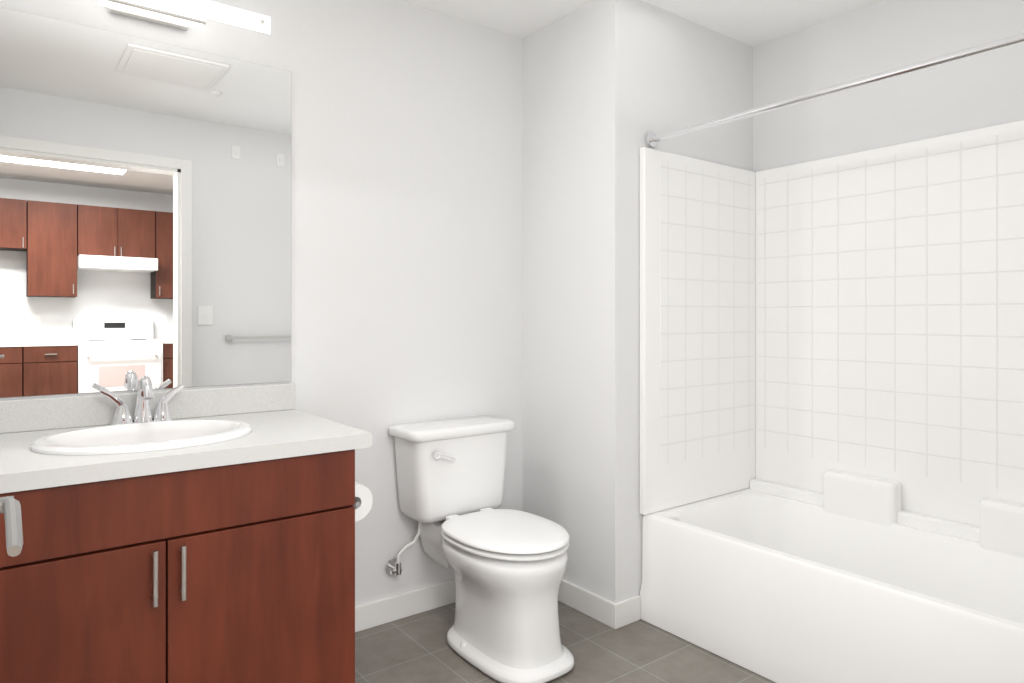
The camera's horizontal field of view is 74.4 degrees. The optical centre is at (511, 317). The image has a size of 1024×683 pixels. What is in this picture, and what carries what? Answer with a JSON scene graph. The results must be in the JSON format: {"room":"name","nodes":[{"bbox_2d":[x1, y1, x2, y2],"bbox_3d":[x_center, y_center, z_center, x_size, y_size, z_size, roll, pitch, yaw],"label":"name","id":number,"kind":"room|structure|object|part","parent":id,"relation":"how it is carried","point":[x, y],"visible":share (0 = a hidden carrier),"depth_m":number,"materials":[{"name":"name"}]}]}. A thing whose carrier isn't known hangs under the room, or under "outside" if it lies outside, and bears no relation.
{"room":"bathroom","nodes":[
{"label":"bathroom","id":0,"kind":"room"},
{"bbox_2d":[0,496,22,556],"bbox_3d":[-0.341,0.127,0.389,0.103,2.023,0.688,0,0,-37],"label":"door handle","id":1,"kind":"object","parent":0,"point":[10,507],"depth_m":0.56,"materials":[{"name":"silver"}]},
{"bbox_2d":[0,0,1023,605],"bbox_3d":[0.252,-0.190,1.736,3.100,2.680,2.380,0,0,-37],"label":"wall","id":2,"kind":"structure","parent":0,"point":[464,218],"depth_m":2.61,"materials":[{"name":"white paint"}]},
{"bbox_2d":[0,7,290,397],"bbox_3d":[-1.146,-0.316,2.039,0.960,1.068,0.005,0,0,-37],"label":"mirror","id":3,"kind":"object","parent":2,"relation":"attached to","point":[145,207],"visible":1,"depth_m":2.04,"materials":[{"name":"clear mirror"}]},
{"bbox_2d":[98,0,269,33],"bbox_3d":[-1.081,-0.955,2.020,0.720,0.107,0.113,0,0,-37],"label":"sconce","id":4,"kind":"object","parent":2,"relation":"attached to","point":[183,14],"visible":0.96,"depth_m":2.05,"materials":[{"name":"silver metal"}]},
{"bbox_2d":[355,579,455,631],"bbox_3d":[-0.365,1.104,2.626,1.044,0.092,0.016,0,0,-37],"label":"baseboard","id":5,"kind":"structure","parent":2,"relation":"attached to","point":[389,609],"depth_m":2.58,"materials":[{"name":"white wood"}]},
{"bbox_2d":[558,579,626,628],"bbox_3d":[0.222,1.104,2.705,0.013,0.092,0.541,0,0,-37],"label":"baseboard","id":6,"kind":"structure","parent":2,"relation":"attached to","point":[613,615],"depth_m":2.57,"materials":[{"name":"white wood"}]},
{"bbox_2d":[645,33,1023,147],"bbox_3d":[1.020,-0.690,1.981,0.056,0.055,1.599,0,0,-37],"label":"rail","id":7,"kind":"object","parent":2,"relation":"attached to","point":[652,139],"visible":1,"depth_m":1.99,"materials":[{"name":"silver metal"}]},
{"bbox_2d":[355,601,775,682],"bbox_3d":[0.252,1.200,1.736,3.100,0.100,2.380,0,0,-37],"label":"floor","id":8,"kind":"structure","parent":0,"point":[416,648],"depth_m":2.29,"materials":[{"name":"tile"}]},
{"bbox_2d":[0,376,372,682],"bbox_3d":[-0.924,0.657,1.809,1.109,0.983,0.634,0,0,-37],"label":"bathroom vanity","id":9,"kind":"object","parent":8,"relation":"on","point":[177,534],"visible":1,"depth_m":1.62,"materials":[{"name":"brown wood"}]},
{"bbox_2d":[0,383,372,510],"bbox_3d":[-0.970,0.289,1.785,1.007,0.128,0.617,0,0,-37],"label":"countertop","id":10,"kind":"structure","parent":9,"relation":"on","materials":[{"name":"laminate"}]},
{"bbox_2d":[30,419,251,496],"bbox_3d":[-0.952,0.377,1.770,0.510,0.157,0.410,0,0,-37],"label":"sink","id":11,"kind":"object","parent":10,"relation":"in","point":[125,437],"depth_m":1.78,"materials":[{"name":"white ceramic"}]},
{"bbox_2d":[98,376,184,428],"bbox_3d":[-1.055,0.240,1.939,0.222,0.148,0.134,0,0,-37],"label":"faucet","id":12,"kind":"object","parent":10,"relation":"on","point":[142,418],"depth_m":1.94,"materials":[{"name":"silver metal"}]},
{"bbox_2d":[384,416,573,682],"bbox_3d":[-0.081,0.776,2.405,0.469,0.747,0.708,0,0,-37],"label":"toilet","id":13,"kind":"object","parent":8,"relation":"on","point":[508,566],"visible":1,"depth_m":2.29,"materials":[{"name":"white ceramic"}]},
{"bbox_3d":[-0.225,0.576,2.596,0.468,0.346,0.220,0,0,-37],"label":"tank","id":14,"kind":"part","parent":13,"relation":"part of","materials":[{"name":"white ceramic"}]},
{"bbox_3d":[-0.017,0.739,2.321,0.382,0.046,0.491,0,0,-37],"label":"seat","id":15,"kind":"part","parent":13,"relation":"part of","materials":[{"name":"white plastic"}]},
{"bbox_2d":[640,120,1023,682],"bbox_3d":[1.267,0.249,2.169,0.752,1.798,1.595,0,0,-37],"label":"bathtub","id":16,"kind":"object","parent":8,"relation":"on","point":[831,419],"visible":1,"depth_m":2.51,"materials":[{"name":"white ceramic"}]},
{"bbox_2d":[401,0,882,46],"bbox_3d":[0.246,-1.260,1.743,2.900,0.080,2.160,0,0,-37],"label":"ceiling","id":17,"kind":"structure","parent":0,"point":[752,23],"depth_m":2.69,"materials":[{"name":"white paint"}]}
]}

